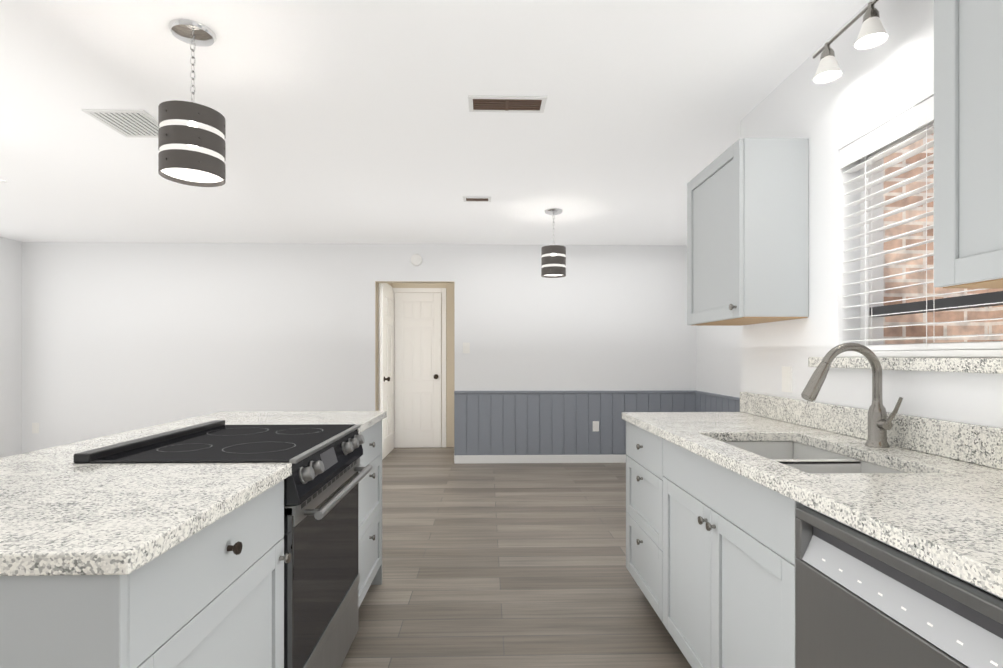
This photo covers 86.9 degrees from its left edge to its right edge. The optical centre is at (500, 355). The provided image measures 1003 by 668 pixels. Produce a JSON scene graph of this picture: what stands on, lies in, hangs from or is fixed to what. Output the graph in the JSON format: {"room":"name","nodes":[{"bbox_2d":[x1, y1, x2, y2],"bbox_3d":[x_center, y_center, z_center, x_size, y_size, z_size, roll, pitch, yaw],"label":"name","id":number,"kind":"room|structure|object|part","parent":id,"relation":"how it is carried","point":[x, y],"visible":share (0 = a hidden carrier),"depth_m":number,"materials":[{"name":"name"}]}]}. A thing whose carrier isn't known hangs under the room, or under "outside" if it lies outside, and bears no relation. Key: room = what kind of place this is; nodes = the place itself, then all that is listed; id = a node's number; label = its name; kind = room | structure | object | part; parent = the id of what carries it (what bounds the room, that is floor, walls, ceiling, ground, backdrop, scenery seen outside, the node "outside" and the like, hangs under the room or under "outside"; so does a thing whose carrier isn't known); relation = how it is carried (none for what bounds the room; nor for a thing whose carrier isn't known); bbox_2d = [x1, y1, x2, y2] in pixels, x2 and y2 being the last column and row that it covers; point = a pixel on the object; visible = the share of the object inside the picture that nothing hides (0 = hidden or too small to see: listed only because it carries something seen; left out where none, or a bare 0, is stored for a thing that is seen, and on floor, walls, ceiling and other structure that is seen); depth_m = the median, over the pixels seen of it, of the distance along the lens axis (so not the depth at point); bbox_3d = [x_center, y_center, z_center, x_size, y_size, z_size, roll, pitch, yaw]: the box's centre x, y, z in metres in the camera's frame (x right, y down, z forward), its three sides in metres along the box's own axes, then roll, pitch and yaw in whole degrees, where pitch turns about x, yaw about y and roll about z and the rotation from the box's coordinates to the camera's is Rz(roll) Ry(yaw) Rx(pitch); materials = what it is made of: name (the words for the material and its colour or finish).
{"room":"kitchen","nodes":[
{"label":"kitchen","id":0,"kind":"room"},
{"bbox_2d":[0,237,21,457],"bbox_3d":[-5.212,-0.020,1.482,0.120,2.460,8.910,0,0,-1],"label":"wall","id":1,"kind":"structure","parent":0,"point":[10,347],"depth_m":5.68,"materials":[{"name":"white paint"}]},
{"bbox_2d":[22,242,695,452],"bbox_3d":[-1.525,-0.019,5.975,7.486,2.460,0.120,0,0,-1],"label":"wall","id":2,"kind":"structure","parent":0,"point":[119,337],"depth_m":5.89,"materials":[{"name":"white paint"}]},
{"bbox_2d":[32,423,38,432],"bbox_3d":[-5.115,0.799,5.817,0.072,0.115,0.008,0,0,-1],"label":"outlet","id":3,"kind":"object","parent":2,"relation":"attached to","point":[35,427],"visible":1,"depth_m":5.81,"materials":[{"name":"white plastic"}]},
{"bbox_2d":[410,254,421,265],"bbox_3d":[-0.946,-1.069,5.911,0.132,0.132,0.038,0,0,-1],"label":"smoke detector","id":4,"kind":"object","parent":2,"relation":"attached to","point":[415,259],"visible":1,"depth_m":5.89,"materials":[{"name":"white plastic"}]},
{"bbox_2d":[463,343,469,352],"bbox_3d":[-0.390,-0.084,5.940,0.077,0.120,0.008,0,0,-1],"label":"switch plate","id":5,"kind":"object","parent":2,"relation":"attached to","point":[466,347],"visible":1,"depth_m":5.94,"materials":[{"name":"white plastic"}]},
{"bbox_2d":[454,390,693,463],"bbox_3d":[0.827,0.804,5.952,2.700,0.812,0.047,0,0,-1],"label":"wainscoting","id":6,"kind":"structure","parent":2,"relation":"attached to","point":[523,426],"depth_m":5.95,"materials":[{"name":"grey paint"}]},
{"bbox_3d":[0.888,1.165,4.393,2.742,0.092,3.168,0,0,-1],"label":"baseboard","id":7,"kind":"part","parent":6,"relation":"part of","materials":[{"name":"white wood"}]},
{"bbox_2d":[593,421,598,430],"bbox_3d":[1.069,0.799,5.966,0.072,0.115,0.008,0,0,-1],"label":"outlet","id":8,"kind":"object","parent":2,"relation":"attached to","point":[595,425],"visible":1,"depth_m":5.96,"materials":[{"name":"white plastic"}]},
{"bbox_2d":[375,281,454,446],"bbox_3d":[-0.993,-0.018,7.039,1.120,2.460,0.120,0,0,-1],"label":"door frame","id":9,"kind":"structure","parent":0,"point":[449,287],"depth_m":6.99,"materials":[{"name":"beige paint"}]},
{"bbox_2d":[393,288,445,447],"bbox_3d":[-1.089,0.162,6.921,0.738,2.100,0.110,0,0,-1],"label":"door","id":10,"kind":"structure","parent":9,"relation":"in","point":[417,367],"depth_m":6.94,"materials":[{"name":"white paint"}]},
{"bbox_2d":[0,0,869,244],"bbox_3d":[-1.424,-1.300,2.107,7.726,0.100,9.960,0,0,-1],"label":"ceiling","id":11,"kind":"structure","parent":0,"point":[352,122],"depth_m":2.70,"materials":[{"name":"white paint"}]},
{"bbox_2d":[82,109,158,137],"bbox_3d":[-1.977,-1.245,2.853,0.310,0.008,0.330,0,0,-1],"label":"ceiling vent","id":12,"kind":"object","parent":11,"relation":"in","point":[135,123],"visible":0.79,"depth_m":2.81,"materials":[{"name":"white metal"}]},
{"bbox_2d":[158,18,225,186],"bbox_3d":[-1.189,-0.968,2.043,0.228,0.565,0.224,0,0,-1],"label":"pendant light","id":13,"kind":"object","parent":11,"relation":"hanging from","point":[191,142],"visible":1,"depth_m":1.97,"materials":[{"name":"painted metal"},{"name":"chrome"},{"name":"white diffuser"}]},
{"bbox_3d":[-1.189,-0.808,2.043,0.218,0.110,0.218,0,0,-1],"label":"shade glass","id":14,"kind":"part","parent":13,"relation":"part of","materials":[{"name":"white glass"}]},
{"bbox_2d":[161,168,222,182],"bbox_3d":[-1.189,-0.695,2.043,0.216,0.012,0.216,0,0,-1],"label":"diffuser","id":15,"kind":"object","parent":13,"relation":"attached to","point":[178,175],"depth_m":2.04,"materials":[{"name":"white"}]},
{"bbox_3d":[-1.189,-1.095,2.043,0.022,0.231,0.022,0,0,-1],"label":"chain","id":16,"kind":"part","parent":13,"relation":"part of","materials":[{"name":"silver metal"}]},
{"bbox_2d":[463,196,490,201],"bbox_3d":[-0.190,-1.245,4.220,0.220,0.008,0.120,0,0,-1],"label":"ceiling vent","id":17,"kind":"object","parent":11,"relation":"in","point":[476,199],"visible":1,"depth_m":4.21,"materials":[{"name":"white"}]},
{"bbox_2d":[468,95,546,112],"bbox_3d":[0.030,-1.245,2.625,0.380,0.008,0.160,0,0,-1],"label":"ceiling vent","id":18,"kind":"object","parent":11,"relation":"in","point":[512,104],"visible":1,"depth_m":2.62,"materials":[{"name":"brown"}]},
{"bbox_2d":[541,208,565,277],"bbox_3d":[0.454,-0.967,4.567,0.214,0.565,0.210,0,0,-1],"label":"dining pendant light","id":19,"kind":"object","parent":11,"relation":"hanging from","point":[553,260],"visible":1,"depth_m":4.49,"materials":[{"name":"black metal"}]},
{"bbox_3d":[0.454,-0.807,4.566,0.204,0.110,0.204,0,0,-1],"label":"shade glass","id":20,"kind":"part","parent":19,"relation":"part of","materials":[{"name":"white glass"}]},
{"bbox_3d":[0.454,-1.094,4.567,0.022,0.231,0.022,0,0,-1],"label":"chain","id":21,"kind":"part","parent":19,"relation":"part of","materials":[{"name":"silver metal"}]},
{"bbox_2d":[813,0,887,82],"bbox_3d":[1.202,-1.134,1.585,0.090,0.233,0.860,0,0,-1],"label":"spotlight","id":22,"kind":"object","parent":11,"relation":"attached to","point":[872,33],"visible":1,"depth_m":1.75,"materials":[{"name":"silver metal"}]},
{"bbox_3d":[1.202,-1.167,1.585,0.080,0.167,0.860,0,0,-1],"label":"frame","id":23,"kind":"part","parent":22,"relation":"part of","materials":[{"name":"silver metal"}]},
{"bbox_2d":[341,447,691,667],"bbox_3d":[-1.424,1.260,2.106,7.726,0.100,9.960,0,0,-1],"label":"floor","id":24,"kind":"structure","parent":0,"point":[503,565],"depth_m":2.92,"materials":[{"name":"brown wood"}]},
{"bbox_2d":[0,415,386,667],"bbox_3d":[-1.007,0.770,1.796,0.860,0.880,2.008,0,0,-1],"label":"kitchen island","id":25,"kind":"object","parent":24,"relation":"on","point":[159,565],"depth_m":1.00,"materials":[{"name":"grey paint"}]},
{"bbox_2d":[0,411,386,578],"bbox_3d":[-1.016,0.312,1.798,0.866,0.036,2.036,0,0,-1],"label":"island countertop","id":26,"kind":"structure","parent":25,"relation":"on","point":[60,518],"depth_m":1.09,"materials":[{"name":"white stone"}]},
{"bbox_3d":[-0.574,0.414,1.138,0.026,0.028,0.028,0,0,-1],"label":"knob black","id":27,"kind":"part","parent":25,"relation":"part of","materials":[{"name":"brown metal"}]},
{"bbox_2d":[73,420,372,667],"bbox_3d":[-0.848,0.739,1.831,0.662,0.941,0.754,0,0,-1],"label":"range","id":28,"kind":"object","parent":24,"relation":"on","point":[321,576],"visible":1,"depth_m":1.71,"materials":[{"name":"grey"}]},
{"bbox_3d":[-1.157,0.282,1.823,0.045,0.026,0.754,0,0,-1],"label":"trim","id":29,"kind":"part","parent":28,"relation":"part of","materials":[{"name":"black plastic"}]},
{"bbox_2d":[90,424,355,462],"bbox_3d":[-0.865,0.291,1.831,0.540,0.008,0.754,0,0,-1],"label":"cooktop","id":30,"kind":"object","parent":28,"relation":"in","point":[211,443],"depth_m":1.69,"materials":[{"name":"black glass"}]},
{"bbox_3d":[-0.602,0.684,1.837,0.035,0.528,0.746,0,0,-1],"label":"oven door","id":31,"kind":"part","parent":28,"relation":"part of","materials":[{"name":"black glass"}]},
{"bbox_3d":[-0.593,0.357,1.838,0.053,0.116,0.754,0,0,-1],"label":"control panel","id":32,"kind":"part","parent":28,"relation":"part of","materials":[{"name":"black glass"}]},
{"bbox_3d":[-0.583,0.684,1.838,0.004,0.528,0.746,0,0,-1],"label":"oven door trim","id":33,"kind":"part","parent":28,"relation":"part of","materials":[{"name":"silver metal"}]},
{"bbox_3d":[-0.602,1.050,1.837,0.035,0.190,0.746,0,0,-1],"label":"drawer","id":34,"kind":"part","parent":28,"relation":"part of","materials":[{"name":"silver metal"}]},
{"bbox_3d":[-0.549,0.458,1.839,0.064,0.024,0.654,0,0,-1],"label":"handle","id":35,"kind":"part","parent":28,"relation":"part of","materials":[{"name":"silver metal"}]},
{"bbox_2d":[626,423,769,662],"bbox_3d":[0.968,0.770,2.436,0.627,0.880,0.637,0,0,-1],"label":"base cabinet","id":36,"kind":"object","parent":24,"relation":"on","point":[710,589],"depth_m":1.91,"materials":[{"name":"grey paint"}]},
{"bbox_2d":[770,491,1002,667],"bbox_3d":[1.005,0.781,0.933,0.631,0.858,0.737,0,0,-1],"label":"base cabinet","id":37,"kind":"object","parent":24,"relation":"on","point":[840,598],"depth_m":1.02,"materials":[{"name":"grey paint"}]},
{"bbox_2d":[622,411,1002,602],"bbox_3d":[0.995,0.322,1.037,0.648,0.055,3.456,0,0,-1],"label":"countertop","id":38,"kind":"structure","parent":37,"relation":"on","point":[938,511],"depth_m":1.19,"materials":[{"name":"white stone"}]},
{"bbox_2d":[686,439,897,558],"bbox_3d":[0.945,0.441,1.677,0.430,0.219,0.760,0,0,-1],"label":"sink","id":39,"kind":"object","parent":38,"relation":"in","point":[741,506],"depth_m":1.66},
{"bbox_2d":[798,343,905,446],"bbox_3d":[1.112,0.127,1.684,0.280,0.337,0.123,0,0,-1],"label":"faucet","id":40,"kind":"object","parent":38,"relation":"on","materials":[{"name":"silver metal"}]},
{"bbox_2d":[795,507,1002,667],"bbox_3d":[0.981,0.780,0.932,0.581,0.858,0.610,0,0,-1],"label":"dishwasher","id":41,"kind":"object","parent":37,"relation":"in","point":[862,601],"depth_m":0.98,"materials":[{"name":"grey metal"}]},
{"bbox_2d":[696,326,740,397],"bbox_3d":[2.318,-0.019,4.490,0.120,2.460,3.290,0,0,-1],"label":"wall","id":42,"kind":"structure","parent":0,"point":[718,359],"depth_m":5.41,"materials":[{"name":"white paint"}]},
{"bbox_2d":[694,390,739,411],"bbox_3d":[2.238,0.803,4.428,0.042,0.812,3.167,0,0,-1],"label":"trim","id":43,"kind":"structure","parent":42,"relation":"attached to","point":[703,401],"depth_m":5.50,"materials":[{"name":"grey paint"}]},
{"bbox_3d":[0.888,0.411,4.393,2.742,0.030,3.168,0,0,-1],"label":"cap rail","id":44,"kind":"part","parent":43,"relation":"part of","materials":[{"name":"grey paint"}]},
{"bbox_2d":[741,0,1002,427],"bbox_3d":[1.427,-0.021,0.070,0.160,2.460,5.500,0,0,-1],"label":"wall","id":45,"kind":"structure","parent":0,"point":[869,90],"depth_m":2.04,"materials":[{"name":"white paint"}]},
{"bbox_2d":[687,138,808,325],"bbox_3d":[1.122,-0.534,2.506,0.319,0.752,0.585,0,0,-1],"label":"upper cabinet","id":46,"kind":"object","parent":45,"relation":"attached to","point":[747,231],"visible":1,"depth_m":2.22,"materials":[{"name":"grey paint"}]},
{"bbox_3d":[0.982,-0.205,2.242,0.026,0.028,0.028,0,0,-1],"label":"knob","id":47,"kind":"part","parent":46,"relation":"part of","materials":[{"name":"silver metal"}]},
{"bbox_2d":[782,366,791,392],"bbox_3d":[1.282,0.107,2.375,0.008,0.115,0.075,0,0,-1],"label":"outlet","id":48,"kind":"object","parent":45,"relation":"attached to","point":[786,379],"visible":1,"depth_m":2.37,"materials":[{"name":"white plastic"}]},
{"bbox_2d":[740,392,1002,470],"bbox_3d":[1.306,0.242,1.045,0.025,0.104,3.456,0,0,-1],"label":"backsplash","id":49,"kind":"structure","parent":45,"relation":"attached to","point":[971,443],"depth_m":1.64,"materials":[{"name":"white stone"}]},
{"bbox_2d":[808,95,1002,373],"bbox_3d":[1.356,-0.372,1.652,0.190,0.837,1.007,0,0,-1],"label":"kitchen window","id":50,"kind":"structure","parent":45,"relation":"in","point":[872,150],"depth_m":1.78,"materials":[{"name":"white plastic"}]},
{"bbox_3d":[1.283,0.027,1.650,0.044,0.040,1.007,0,0,-1],"label":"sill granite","id":51,"kind":"part","parent":50,"relation":"part of","materials":[{"name":"white stone"}]},
{"bbox_3d":[1.421,-0.393,1.644,0.060,0.795,0.787,0,0,-1],"label":"frame","id":52,"kind":"part","parent":50,"relation":"part of","materials":[{"name":"white plastic"}]},
{"bbox_3d":[1.421,-0.163,1.644,0.050,0.035,0.697,0,0,-1],"label":"meeting rail","id":53,"kind":"part","parent":50,"relation":"part of","materials":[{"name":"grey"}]},
{"bbox_2d":[934,0,1002,288],"bbox_3d":[1.166,-0.535,0.805,0.319,0.752,0.903,0,0,-1],"label":"upper cabinet","id":54,"kind":"object","parent":45,"relation":"attached to","point":[968,143],"visible":1,"depth_m":1.17,"materials":[{"name":"grey paint"}]},
{"bbox_2d":[884,134,1002,343],"bbox_3d":[2.088,-0.591,0.577,1.184,3.600,4.278,0,0,-1],"label":"brick","id":55,"kind":"object","parent":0,"point":[974,327],"depth_m":2.65,"materials":[{"name":"red brick"}]},
{"bbox_3d":[-1.479,-0.019,6.502,0.120,2.460,0.930,0,0,-1],"label":"wall","id":56,"kind":"structure","parent":0,"visible":0},
{"bbox_2d":[378,283,392,410],"bbox_3d":[-1.362,0.161,6.495,0.110,2.100,0.838,0,0,-1],"label":"door frame","id":57,"kind":"structure","parent":56,"relation":"in","point":[379,341],"depth_m":6.08,"materials":[{"name":"white paint"}]},
{"bbox_2d":[381,285,393,459],"bbox_3d":[-1.396,0.192,6.494,0.035,2.030,0.710,0,0,-1],"label":"hall door","id":58,"kind":"structure","parent":57,"relation":"attached to","point":[387,345],"depth_m":6.45,"materials":[{"name":"white paint"}]}
]}

